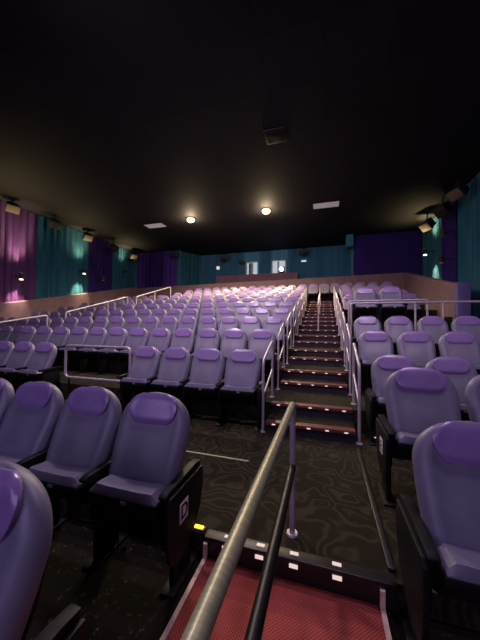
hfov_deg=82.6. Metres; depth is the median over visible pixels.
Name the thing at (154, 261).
curtain
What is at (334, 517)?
floor
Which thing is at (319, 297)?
stair handrail
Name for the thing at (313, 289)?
seat
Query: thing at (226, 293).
seat
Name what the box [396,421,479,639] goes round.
seat
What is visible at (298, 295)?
seat
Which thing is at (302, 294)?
stair handrail
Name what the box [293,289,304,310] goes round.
seat
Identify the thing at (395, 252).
curtain
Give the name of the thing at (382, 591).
strip
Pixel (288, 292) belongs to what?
seat
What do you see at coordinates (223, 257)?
grille
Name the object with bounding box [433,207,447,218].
grille
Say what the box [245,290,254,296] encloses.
seat
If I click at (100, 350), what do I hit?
seat cushion
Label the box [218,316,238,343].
seat
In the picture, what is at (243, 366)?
seat
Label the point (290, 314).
stair handrail
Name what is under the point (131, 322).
seat
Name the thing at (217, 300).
seat
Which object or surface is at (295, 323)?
stair handrail
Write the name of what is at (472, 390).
seat
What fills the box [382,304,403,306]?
seat cushion
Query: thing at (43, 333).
seat
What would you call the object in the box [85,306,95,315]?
seat
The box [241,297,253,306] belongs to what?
seat
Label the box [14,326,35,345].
seat
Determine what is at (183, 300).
seat
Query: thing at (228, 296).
seat
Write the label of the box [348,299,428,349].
guard rail
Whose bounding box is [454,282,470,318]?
pilaster
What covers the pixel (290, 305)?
seat
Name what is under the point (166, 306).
seat
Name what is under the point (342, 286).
seat
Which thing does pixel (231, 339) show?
seat
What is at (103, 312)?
seat
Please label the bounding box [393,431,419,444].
seat cushion
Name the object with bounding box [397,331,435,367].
seat
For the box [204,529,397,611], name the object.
edging
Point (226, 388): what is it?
seat cushion
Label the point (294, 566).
marker light
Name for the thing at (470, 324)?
seat
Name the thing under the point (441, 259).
wall sconce
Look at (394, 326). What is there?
seat
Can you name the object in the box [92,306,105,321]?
seat
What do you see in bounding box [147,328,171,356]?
seat
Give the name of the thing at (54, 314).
seat
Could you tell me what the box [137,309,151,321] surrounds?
seat
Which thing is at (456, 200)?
wall
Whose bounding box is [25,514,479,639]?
floor
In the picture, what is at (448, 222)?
curtain
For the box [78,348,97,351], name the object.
seat cushion
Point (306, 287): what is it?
stair handrail
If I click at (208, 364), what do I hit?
seat
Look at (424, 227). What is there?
grille
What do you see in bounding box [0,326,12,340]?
seat
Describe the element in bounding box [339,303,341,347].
stair handrail
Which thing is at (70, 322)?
seat
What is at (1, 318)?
seat
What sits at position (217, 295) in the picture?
seat
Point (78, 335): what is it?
seat
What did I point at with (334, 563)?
marker light
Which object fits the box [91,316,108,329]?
seat
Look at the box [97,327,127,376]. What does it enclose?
seat
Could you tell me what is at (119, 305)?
seat
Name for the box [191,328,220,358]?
seat
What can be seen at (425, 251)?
wall sconce
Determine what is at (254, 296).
seat
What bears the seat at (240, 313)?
on the floor at (334, 517)
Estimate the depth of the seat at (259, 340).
5.59 m
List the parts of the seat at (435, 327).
backrest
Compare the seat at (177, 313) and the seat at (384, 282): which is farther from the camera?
the seat at (384, 282)
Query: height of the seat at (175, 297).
1.162 m
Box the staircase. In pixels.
[265,301,355,443]
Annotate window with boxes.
[246,261,257,274]
[272,260,285,272]
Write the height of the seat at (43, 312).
1.162 m
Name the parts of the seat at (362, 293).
backrest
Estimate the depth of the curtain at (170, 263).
19.75 m
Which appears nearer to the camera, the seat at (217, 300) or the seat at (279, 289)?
the seat at (217, 300)
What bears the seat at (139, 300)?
on the floor at (334, 517)
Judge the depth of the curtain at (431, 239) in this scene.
13.42 m
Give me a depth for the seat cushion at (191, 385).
4.27 m
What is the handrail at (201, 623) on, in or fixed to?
on the carpet
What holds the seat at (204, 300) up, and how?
on the floor at (334, 517)
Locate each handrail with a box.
[0,315,47,325]
[65,297,127,318]
[136,287,170,303]
[180,402,297,639]
[260,341,274,432]
[276,323,284,389]
[285,312,291,363]
[292,304,296,346]
[297,298,300,333]
[301,294,302,324]
[303,290,304,316]
[305,287,306,310]
[318,288,320,329]
[334,289,335,316]
[336,293,336,324]
[337,297,338,334]
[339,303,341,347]
[341,311,345,366]
[345,323,351,394]
[351,343,362,444]
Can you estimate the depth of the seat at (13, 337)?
9.05 m
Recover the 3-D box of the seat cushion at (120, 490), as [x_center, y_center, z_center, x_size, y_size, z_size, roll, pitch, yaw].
[-0.720,1.129,1.861,0.524,0.088,0.262,0,-1,17]
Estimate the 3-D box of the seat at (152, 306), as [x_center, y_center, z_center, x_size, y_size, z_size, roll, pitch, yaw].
[-3.606,-0.113,11.120,0.652,1.162,0.477,0,-1,17]
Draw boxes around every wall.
[135,248,422,286]
[456,200,457,281]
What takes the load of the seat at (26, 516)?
on the floor at (121, 599)
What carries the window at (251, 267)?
in the wall at (274, 254)
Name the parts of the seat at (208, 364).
backrest, armrest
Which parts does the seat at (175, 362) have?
backrest, armrest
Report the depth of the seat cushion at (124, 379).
4.63 m
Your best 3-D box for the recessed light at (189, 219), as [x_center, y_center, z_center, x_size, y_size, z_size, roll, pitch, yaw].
[-2.508,-5.098,13.902,0.380,0.266,0.380,0,-1,17]
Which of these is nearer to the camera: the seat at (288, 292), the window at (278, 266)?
the seat at (288, 292)
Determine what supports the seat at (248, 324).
on the floor at (334, 517)
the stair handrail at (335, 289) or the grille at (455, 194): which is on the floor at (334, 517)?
the stair handrail at (335, 289)
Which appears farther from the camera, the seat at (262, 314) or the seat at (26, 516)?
the seat at (262, 314)
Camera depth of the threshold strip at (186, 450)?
3.20 m
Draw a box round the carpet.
[167,558,385,639]
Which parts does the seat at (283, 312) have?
backrest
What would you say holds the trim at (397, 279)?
attached to the wall at (274, 254)
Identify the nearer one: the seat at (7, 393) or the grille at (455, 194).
the seat at (7, 393)
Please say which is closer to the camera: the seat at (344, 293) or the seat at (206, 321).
the seat at (206, 321)
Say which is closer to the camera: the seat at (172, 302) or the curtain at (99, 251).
the seat at (172, 302)
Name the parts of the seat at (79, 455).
backrest, armrest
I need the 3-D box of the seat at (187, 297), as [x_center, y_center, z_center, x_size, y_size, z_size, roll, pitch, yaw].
[-2.795,-0.689,13.733,0.652,1.162,0.477,0,-1,17]
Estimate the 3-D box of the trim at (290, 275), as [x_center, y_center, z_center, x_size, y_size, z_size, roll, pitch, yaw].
[1.163,-2.785,19.377,5.850,0.800,0.849,0,-1,17]
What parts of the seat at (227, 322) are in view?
backrest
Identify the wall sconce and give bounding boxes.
[14,272,23,279]
[423,248,435,255]
[439,256,457,263]
[441,229,457,236]
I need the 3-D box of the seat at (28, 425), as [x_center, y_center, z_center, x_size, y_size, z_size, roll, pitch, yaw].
[-1.834,1.136,2.307,0.652,1.162,0.477,0,-1,17]
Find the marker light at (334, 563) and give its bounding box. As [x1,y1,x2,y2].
[332,561,341,566]
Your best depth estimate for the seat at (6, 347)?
5.92 m
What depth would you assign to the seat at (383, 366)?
3.70 m
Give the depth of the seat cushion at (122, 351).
6.31 m
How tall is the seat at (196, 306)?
1.162 m
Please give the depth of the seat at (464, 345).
4.61 m
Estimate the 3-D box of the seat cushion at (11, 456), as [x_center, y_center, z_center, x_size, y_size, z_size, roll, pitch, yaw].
[-1.891,1.126,2.223,0.524,0.088,0.262,0,-1,17]
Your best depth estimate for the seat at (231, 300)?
11.62 m
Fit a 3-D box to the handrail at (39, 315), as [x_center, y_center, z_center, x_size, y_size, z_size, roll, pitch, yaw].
[-6.428,0.567,7.717,0.056,1.521,2.025,0,-1,17]
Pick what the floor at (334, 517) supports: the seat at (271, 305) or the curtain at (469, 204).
the seat at (271, 305)
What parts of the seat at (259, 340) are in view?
backrest, panel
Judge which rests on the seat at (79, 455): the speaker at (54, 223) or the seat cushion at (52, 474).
the seat cushion at (52, 474)
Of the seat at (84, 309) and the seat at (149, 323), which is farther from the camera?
the seat at (84, 309)
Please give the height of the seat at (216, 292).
1.162 m
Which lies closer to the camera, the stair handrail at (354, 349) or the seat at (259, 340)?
the stair handrail at (354, 349)
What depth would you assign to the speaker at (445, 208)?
11.06 m
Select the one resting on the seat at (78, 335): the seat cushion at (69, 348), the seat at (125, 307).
the seat cushion at (69, 348)
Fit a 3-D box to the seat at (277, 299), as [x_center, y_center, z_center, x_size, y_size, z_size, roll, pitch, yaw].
[1.484,-0.388,10.977,0.652,1.162,0.477,0,-1,17]
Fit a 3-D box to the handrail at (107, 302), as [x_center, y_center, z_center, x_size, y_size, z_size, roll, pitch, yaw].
[-5.489,-0.161,10.745,0.056,1.849,3.085,0,-1,17]
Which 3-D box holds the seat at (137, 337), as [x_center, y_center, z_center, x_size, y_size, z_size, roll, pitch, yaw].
[-2.479,0.757,6.475,0.652,1.162,0.477,0,-1,17]
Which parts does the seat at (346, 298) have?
backrest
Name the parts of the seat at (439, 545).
panel, armrest, backrest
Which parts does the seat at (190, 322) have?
backrest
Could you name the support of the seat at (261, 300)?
on the floor at (334, 517)
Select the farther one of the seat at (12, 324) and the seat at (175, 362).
the seat at (12, 324)
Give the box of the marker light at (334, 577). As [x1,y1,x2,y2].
[332,575,341,581]
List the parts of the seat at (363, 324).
backrest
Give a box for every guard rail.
[64,344,130,395]
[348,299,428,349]
[350,300,479,336]
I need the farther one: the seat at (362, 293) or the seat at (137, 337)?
the seat at (362, 293)
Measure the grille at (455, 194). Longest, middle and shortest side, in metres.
0.510 x 0.360 x 0.020 m
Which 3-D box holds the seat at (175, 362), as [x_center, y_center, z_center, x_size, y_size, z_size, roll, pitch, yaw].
[-1.127,1.050,4.625,0.652,1.162,0.477,0,-1,17]
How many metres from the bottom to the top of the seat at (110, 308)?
1.162 m
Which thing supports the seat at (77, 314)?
on the floor at (334, 517)
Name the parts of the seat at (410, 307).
backrest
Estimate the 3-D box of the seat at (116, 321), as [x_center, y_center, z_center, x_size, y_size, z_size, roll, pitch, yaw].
[-3.830,0.464,8.325,0.652,1.162,0.477,0,-1,17]
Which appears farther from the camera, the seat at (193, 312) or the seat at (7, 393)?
the seat at (193, 312)
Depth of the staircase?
5.12 m
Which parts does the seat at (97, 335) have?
backrest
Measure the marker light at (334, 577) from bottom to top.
0.023 m
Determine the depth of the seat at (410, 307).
9.51 m
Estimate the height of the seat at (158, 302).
1.162 m
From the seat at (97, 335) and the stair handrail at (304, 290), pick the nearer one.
the seat at (97, 335)
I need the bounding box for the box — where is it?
[346,234,352,248]
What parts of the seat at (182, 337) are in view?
backrest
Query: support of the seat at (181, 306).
on the floor at (334, 517)
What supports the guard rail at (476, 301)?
on the floor at (334, 517)
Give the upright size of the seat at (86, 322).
1.162 m
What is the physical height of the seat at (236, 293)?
1.162 m
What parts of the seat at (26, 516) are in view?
backrest, armrest, panel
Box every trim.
[0,287,137,319]
[137,272,408,301]
[216,272,298,283]
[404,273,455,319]
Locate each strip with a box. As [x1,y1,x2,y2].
[160,542,207,639]
[186,450,248,461]
[356,446,395,572]
[380,588,391,639]
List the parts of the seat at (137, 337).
backrest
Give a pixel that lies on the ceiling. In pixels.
(117, 117)
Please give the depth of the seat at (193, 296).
13.63 m
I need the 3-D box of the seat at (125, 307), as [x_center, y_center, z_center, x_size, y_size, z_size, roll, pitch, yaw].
[-4.805,-0.117,11.491,0.712,1.162,0.477,0,-1,17]
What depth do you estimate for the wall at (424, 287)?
11.07 m
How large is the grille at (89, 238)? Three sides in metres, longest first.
0.458 x 0.322 x 0.018 m
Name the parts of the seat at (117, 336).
backrest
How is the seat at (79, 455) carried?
on the floor at (121, 599)
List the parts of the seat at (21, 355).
backrest, armrest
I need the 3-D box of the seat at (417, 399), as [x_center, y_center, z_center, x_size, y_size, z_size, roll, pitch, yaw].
[1.602,1.025,2.423,0.663,1.162,0.503,0,-1,17]
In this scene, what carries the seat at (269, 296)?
on the floor at (334, 517)
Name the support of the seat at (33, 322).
on the floor at (334, 517)
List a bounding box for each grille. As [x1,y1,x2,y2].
[6,204,19,213]
[49,221,60,229]
[83,235,92,241]
[111,246,118,251]
[171,251,177,256]
[221,255,227,259]
[419,223,430,231]
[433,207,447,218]
[446,188,463,201]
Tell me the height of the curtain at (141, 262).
3.970 m
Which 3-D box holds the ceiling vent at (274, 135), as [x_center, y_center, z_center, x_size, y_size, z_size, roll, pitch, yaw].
[1.013,-5.237,7.790,0.600,0.068,0.600,0,-1,17]
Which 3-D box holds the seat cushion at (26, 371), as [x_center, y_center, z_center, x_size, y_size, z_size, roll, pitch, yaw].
[-4.112,1.032,5.447,0.524,0.088,0.262,0,-1,17]
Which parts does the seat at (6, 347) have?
backrest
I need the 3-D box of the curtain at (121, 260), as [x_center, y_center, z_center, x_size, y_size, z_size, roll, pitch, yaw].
[-8.231,-2.868,19.422,0.160,4.370,2.320,0,-1,17]
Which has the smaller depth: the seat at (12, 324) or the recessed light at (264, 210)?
the seat at (12, 324)
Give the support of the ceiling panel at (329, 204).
attached to the ceiling
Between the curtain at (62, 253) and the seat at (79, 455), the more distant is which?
the curtain at (62, 253)
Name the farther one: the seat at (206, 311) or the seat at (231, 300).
the seat at (231, 300)
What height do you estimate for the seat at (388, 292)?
1.162 m
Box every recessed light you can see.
[187,217,193,222]
[262,208,269,213]
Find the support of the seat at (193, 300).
on the floor at (334, 517)
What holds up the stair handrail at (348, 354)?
on the floor at (334, 517)
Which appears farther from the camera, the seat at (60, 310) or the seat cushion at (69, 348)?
the seat at (60, 310)
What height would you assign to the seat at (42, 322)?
1.162 m
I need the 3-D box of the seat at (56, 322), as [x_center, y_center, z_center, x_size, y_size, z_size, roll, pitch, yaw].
[-6.990,0.479,10.296,0.652,1.162,0.490,0,-1,17]
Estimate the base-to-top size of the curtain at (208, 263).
3.770 m
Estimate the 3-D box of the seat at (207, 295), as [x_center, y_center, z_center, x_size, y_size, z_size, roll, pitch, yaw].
[-1.624,-0.686,13.371,0.652,1.162,0.477,0,-1,17]
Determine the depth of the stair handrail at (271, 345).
4.14 m
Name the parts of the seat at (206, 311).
backrest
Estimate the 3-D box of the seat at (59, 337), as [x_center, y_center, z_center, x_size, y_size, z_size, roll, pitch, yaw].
[-4.821,0.750,7.200,0.652,1.162,0.477,0,-1,17]
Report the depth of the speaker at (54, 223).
13.67 m
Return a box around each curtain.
[0,200,37,302]
[35,216,88,298]
[88,237,112,292]
[112,246,135,289]
[137,253,145,287]
[146,251,163,287]
[164,250,176,286]
[177,250,199,285]
[200,253,243,284]
[259,251,269,273]
[288,245,348,278]
[353,230,421,275]
[422,216,441,279]
[441,201,456,282]
[457,172,479,316]
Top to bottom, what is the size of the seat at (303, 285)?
1.162 m
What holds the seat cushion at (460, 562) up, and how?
on the seat at (439, 545)
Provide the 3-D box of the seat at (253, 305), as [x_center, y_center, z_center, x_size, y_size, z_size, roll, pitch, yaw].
[0.494,-0.101,9.851,0.652,1.162,0.477,0,-1,17]
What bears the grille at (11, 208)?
attached to the speaker at (12, 207)
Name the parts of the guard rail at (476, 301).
post, post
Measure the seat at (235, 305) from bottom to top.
1.162 m
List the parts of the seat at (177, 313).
backrest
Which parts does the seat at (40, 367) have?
backrest, armrest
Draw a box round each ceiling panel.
[143,222,167,228]
[312,200,339,209]
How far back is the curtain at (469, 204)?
10.02 m
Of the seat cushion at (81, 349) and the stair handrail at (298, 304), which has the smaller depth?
the seat cushion at (81, 349)
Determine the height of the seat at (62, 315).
1.162 m
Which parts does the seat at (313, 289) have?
backrest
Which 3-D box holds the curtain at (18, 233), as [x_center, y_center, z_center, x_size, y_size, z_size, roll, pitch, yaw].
[-11.086,-2.422,10.225,0.172,5.770,6.850,0,-1,17]
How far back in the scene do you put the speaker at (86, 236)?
15.58 m
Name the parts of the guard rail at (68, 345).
leg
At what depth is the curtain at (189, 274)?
20.22 m
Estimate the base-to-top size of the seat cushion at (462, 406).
0.088 m
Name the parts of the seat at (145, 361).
armrest, backrest, armrest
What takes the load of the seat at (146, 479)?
on the floor at (121, 599)
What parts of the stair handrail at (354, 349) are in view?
rail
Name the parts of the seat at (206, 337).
backrest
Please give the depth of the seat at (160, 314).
9.52 m
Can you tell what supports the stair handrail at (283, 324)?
on the floor at (334, 517)
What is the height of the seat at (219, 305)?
1.162 m
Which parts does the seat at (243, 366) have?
backrest, armrest, panel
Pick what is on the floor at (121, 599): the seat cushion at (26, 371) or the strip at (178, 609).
the strip at (178, 609)
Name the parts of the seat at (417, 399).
panel, armrest, backrest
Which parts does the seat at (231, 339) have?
backrest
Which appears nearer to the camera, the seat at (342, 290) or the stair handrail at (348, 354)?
the stair handrail at (348, 354)
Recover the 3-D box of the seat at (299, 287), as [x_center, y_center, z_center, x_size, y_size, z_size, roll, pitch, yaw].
[3.285,-1.250,14.715,0.652,1.162,0.490,0,-1,17]
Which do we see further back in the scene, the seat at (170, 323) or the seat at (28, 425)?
the seat at (170, 323)
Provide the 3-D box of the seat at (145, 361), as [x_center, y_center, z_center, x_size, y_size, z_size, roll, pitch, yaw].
[-1.741,1.048,4.815,0.712,1.162,0.477,0,-1,17]
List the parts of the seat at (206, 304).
backrest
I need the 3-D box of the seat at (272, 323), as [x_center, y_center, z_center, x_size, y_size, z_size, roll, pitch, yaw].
[0.854,0.478,6.875,0.652,1.162,0.490,0,-1,17]
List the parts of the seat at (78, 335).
backrest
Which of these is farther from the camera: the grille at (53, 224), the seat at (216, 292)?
the seat at (216, 292)
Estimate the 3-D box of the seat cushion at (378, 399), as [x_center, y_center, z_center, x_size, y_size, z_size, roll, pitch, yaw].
[2.055,1.050,3.538,0.524,0.088,0.262,0,-1,17]
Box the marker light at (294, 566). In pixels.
[289,563,297,569]
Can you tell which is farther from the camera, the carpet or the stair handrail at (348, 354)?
the stair handrail at (348, 354)
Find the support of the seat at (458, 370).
on the floor at (334, 517)
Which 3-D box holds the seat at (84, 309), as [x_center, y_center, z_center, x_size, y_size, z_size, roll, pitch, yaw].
[-7.936,-0.102,13.454,0.652,1.162,0.477,0,-1,17]
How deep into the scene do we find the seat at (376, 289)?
12.46 m
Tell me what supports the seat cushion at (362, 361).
on the seat at (372, 344)
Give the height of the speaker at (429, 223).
0.808 m
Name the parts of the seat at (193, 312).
backrest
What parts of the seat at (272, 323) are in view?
backrest, panel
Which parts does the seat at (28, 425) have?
backrest, armrest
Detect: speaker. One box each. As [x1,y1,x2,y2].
[5,199,20,214]
[49,217,61,229]
[82,230,93,241]
[109,241,118,252]
[129,249,137,259]
[170,249,178,256]
[220,252,227,260]
[299,247,305,254]
[418,214,436,232]
[432,196,453,218]
[445,180,469,201]
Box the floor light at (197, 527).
[193,524,205,531]
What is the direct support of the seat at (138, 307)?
on the floor at (334, 517)
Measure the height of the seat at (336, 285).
1.162 m
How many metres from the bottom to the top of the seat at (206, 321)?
1.162 m
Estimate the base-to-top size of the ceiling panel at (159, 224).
0.030 m
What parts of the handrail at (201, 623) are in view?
rail, post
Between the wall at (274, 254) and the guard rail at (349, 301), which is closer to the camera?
the guard rail at (349, 301)
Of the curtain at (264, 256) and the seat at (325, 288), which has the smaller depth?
the seat at (325, 288)
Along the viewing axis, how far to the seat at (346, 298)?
10.22 m
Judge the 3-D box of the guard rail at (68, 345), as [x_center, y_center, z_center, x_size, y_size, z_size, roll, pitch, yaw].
[-2.687,1.050,5.095,1.546,1.153,0.090,0,-1,17]
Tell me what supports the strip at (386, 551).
on the floor at (334, 517)
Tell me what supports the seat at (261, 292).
on the floor at (334, 517)
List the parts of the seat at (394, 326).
backrest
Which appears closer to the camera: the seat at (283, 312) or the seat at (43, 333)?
the seat at (43, 333)
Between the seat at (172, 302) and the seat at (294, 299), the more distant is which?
the seat at (172, 302)
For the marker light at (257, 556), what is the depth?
1.85 m
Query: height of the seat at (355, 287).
1.162 m
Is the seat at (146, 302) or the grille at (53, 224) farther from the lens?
the grille at (53, 224)
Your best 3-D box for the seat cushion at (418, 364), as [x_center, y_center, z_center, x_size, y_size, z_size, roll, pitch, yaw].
[3.062,0.763,4.659,0.524,0.088,0.262,0,-1,17]
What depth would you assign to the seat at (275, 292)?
13.85 m
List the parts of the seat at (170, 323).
backrest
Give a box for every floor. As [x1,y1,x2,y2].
[12,301,479,631]
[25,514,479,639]
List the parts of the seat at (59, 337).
backrest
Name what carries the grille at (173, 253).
attached to the speaker at (175, 253)
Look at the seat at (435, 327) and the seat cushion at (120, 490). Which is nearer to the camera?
the seat cushion at (120, 490)
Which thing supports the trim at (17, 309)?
on the floor at (334, 517)
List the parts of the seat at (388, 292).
backrest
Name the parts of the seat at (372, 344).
panel, backrest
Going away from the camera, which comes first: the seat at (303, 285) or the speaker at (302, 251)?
the seat at (303, 285)
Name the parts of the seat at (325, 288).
backrest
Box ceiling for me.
[0,0,479,255]
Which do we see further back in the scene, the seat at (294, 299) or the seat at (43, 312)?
the seat at (43, 312)
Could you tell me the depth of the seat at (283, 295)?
12.35 m
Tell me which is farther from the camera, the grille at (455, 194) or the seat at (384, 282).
the seat at (384, 282)
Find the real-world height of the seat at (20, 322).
1.162 m
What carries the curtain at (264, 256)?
hanging from the ceiling
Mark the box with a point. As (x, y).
(349, 238)
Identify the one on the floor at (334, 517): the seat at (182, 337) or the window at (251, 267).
the seat at (182, 337)
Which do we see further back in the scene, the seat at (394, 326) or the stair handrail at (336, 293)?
the stair handrail at (336, 293)
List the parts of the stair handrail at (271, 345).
rail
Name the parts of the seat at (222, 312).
backrest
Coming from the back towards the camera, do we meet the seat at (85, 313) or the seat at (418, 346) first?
the seat at (85, 313)
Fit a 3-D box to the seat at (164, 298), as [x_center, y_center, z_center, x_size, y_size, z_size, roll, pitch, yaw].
[-3.995,-0.693,14.105,0.712,1.162,0.477,0,-1,17]
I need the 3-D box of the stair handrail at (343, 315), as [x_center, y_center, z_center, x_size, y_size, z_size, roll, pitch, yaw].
[2.504,0.421,6.591,0.090,1.296,0.830,0,-1,17]
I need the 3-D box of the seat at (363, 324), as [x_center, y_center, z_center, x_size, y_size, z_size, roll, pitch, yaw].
[2.894,0.484,6.243,0.652,1.162,0.490,0,-1,17]
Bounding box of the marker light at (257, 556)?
[255,554,262,559]
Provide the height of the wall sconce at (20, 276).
0.325 m
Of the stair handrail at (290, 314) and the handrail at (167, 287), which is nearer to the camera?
the stair handrail at (290, 314)
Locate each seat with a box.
[0,317,6,327]
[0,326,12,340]
[0,341,15,393]
[0,341,34,384]
[0,378,14,425]
[0,381,69,530]
[0,460,86,639]
[5,317,16,328]
[8,326,23,343]
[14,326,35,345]
[15,317,28,326]
[17,342,61,384]
[27,318,39,328]
[28,311,39,319]
[28,386,128,571]
[32,326,52,347]
[36,317,51,330]
[39,311,49,319]
[49,311,59,319]
[49,317,63,330]
[49,326,70,371]
[57,307,66,313]
[58,327,90,373]
[60,311,70,320]
[62,316,77,331]
[71,311,81,320]
[76,306,85,313]
[77,316,92,332]
[77,327,109,374]
[81,311,92,317]
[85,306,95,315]
[88,392,202,599]
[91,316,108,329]
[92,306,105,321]
[96,309,109,318]
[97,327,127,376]
[106,306,115,312]
[107,316,124,332]
[108,309,122,320]
[116,302,124,309]
[116,346,160,413]
[118,327,148,360]
[122,304,133,313]
[122,309,136,321]
[124,316,141,332]
[133,298,141,305]
[134,303,145,313]
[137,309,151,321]
[141,316,159,334]
[143,299,152,307]
[146,303,158,312]
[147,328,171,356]
[150,347,194,417]
[152,309,166,321]
[154,299,164,307]
[159,303,171,313]
[159,316,177,342]
[160,296,168,301]
[165,299,176,307]
[167,308,182,327]
[170,295,179,301]
[170,328,194,376]
[172,303,185,316]
[177,298,188,306]
[177,316,197,349]
[180,295,190,301]
[183,308,198,332]
[184,348,228,425]
[186,303,199,311]
[189,298,200,305]
[191,295,201,300]
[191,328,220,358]
[195,316,217,338]
[197,308,215,325]
[198,302,214,319]
[199,298,213,313]
[200,294,212,306]
[212,291,222,297]
[213,294,224,300]
[214,298,226,310]
[215,302,229,318]
[216,308,233,330]
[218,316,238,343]
[220,329,246,365]
[220,349,265,430]
[223,291,232,296]
[225,294,235,301]
[227,297,239,306]
[230,302,245,312]
[234,291,243,296]
[234,308,251,326]
[237,294,248,301]
[239,316,261,346]
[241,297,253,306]
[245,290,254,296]
[246,301,261,315]
[248,329,279,388]
[250,293,261,300]
[253,308,270,328]
[255,297,268,305]
[257,290,266,295]
[262,293,273,300]
[262,301,278,315]
[262,316,286,362]
[269,290,278,295]
[270,296,283,305]
[272,307,292,345]
[274,287,282,292]
[276,292,287,300]
[279,301,295,322]
[280,289,291,295]
[285,296,300,324]
[289,292,301,307]
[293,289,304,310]
[296,286,305,297]
[298,284,307,301]
[308,284,318,296]
[319,283,329,300]
[330,283,339,296]
[338,285,350,299]
[339,288,352,302]
[340,291,353,307]
[342,295,358,315]
[351,316,381,365]
[352,285,363,291]
[352,287,377,327]
[355,330,393,395]
[365,355,416,445]
[372,287,381,291]
[376,367,461,507]
[377,286,407,322]
[381,281,392,285]
[384,316,413,351]
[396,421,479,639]
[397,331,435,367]
[399,293,423,319]
[416,316,448,352]
[425,357,477,420]
[438,331,479,374]
[451,316,479,343]
[465,375,479,422]
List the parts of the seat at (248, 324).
backrest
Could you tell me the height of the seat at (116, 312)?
1.162 m
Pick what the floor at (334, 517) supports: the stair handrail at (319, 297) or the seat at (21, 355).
the seat at (21, 355)
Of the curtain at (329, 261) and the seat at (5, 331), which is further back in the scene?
the curtain at (329, 261)
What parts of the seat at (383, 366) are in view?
panel, armrest, backrest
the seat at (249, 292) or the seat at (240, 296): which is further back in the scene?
the seat at (249, 292)
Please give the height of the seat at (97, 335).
1.162 m
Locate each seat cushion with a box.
[0,368,19,371]
[0,451,27,467]
[18,369,41,373]
[28,461,89,488]
[59,347,77,350]
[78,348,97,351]
[89,474,164,506]
[98,349,118,352]
[119,350,134,352]
[121,377,149,382]
[151,380,182,385]
[184,382,217,388]
[220,385,255,391]
[356,305,376,306]
[361,360,373,363]
[376,397,385,402]
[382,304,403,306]
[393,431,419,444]
[415,363,426,366]
[436,543,479,584]
[460,404,466,409]
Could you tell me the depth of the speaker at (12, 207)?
11.80 m
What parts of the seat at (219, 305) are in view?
backrest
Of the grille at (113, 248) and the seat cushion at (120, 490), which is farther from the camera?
the grille at (113, 248)
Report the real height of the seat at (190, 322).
1.162 m
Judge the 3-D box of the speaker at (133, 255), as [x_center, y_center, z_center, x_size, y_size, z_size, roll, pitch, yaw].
[-7.607,-4.688,19.450,0.522,0.727,0.510,0,-2,36]
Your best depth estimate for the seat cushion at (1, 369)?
5.51 m
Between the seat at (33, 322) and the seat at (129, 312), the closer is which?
the seat at (129, 312)
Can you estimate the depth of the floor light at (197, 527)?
2.05 m
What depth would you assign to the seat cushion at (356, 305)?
7.33 m
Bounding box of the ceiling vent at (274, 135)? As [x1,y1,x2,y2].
[263,126,286,144]
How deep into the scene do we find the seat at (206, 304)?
10.49 m
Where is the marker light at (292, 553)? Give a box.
[290,551,298,555]
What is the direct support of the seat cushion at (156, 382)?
on the seat at (175, 362)
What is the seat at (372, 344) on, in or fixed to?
on the floor at (334, 517)
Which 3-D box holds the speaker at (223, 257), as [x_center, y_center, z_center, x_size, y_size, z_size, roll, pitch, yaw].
[-1.124,-4.668,19.989,0.590,0.580,0.465,1,17,3]
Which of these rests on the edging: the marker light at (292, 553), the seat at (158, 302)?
the marker light at (292, 553)
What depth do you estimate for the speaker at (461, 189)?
9.82 m
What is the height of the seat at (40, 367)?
1.162 m
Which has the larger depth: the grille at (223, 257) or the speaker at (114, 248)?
the grille at (223, 257)
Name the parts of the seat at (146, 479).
backrest, armrest, panel, row plate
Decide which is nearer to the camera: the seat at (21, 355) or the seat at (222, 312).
the seat at (21, 355)
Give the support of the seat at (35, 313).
on the floor at (334, 517)
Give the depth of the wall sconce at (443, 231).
11.21 m
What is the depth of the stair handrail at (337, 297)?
8.90 m
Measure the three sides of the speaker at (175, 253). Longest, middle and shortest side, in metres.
0.542 x 0.540 x 0.426 m

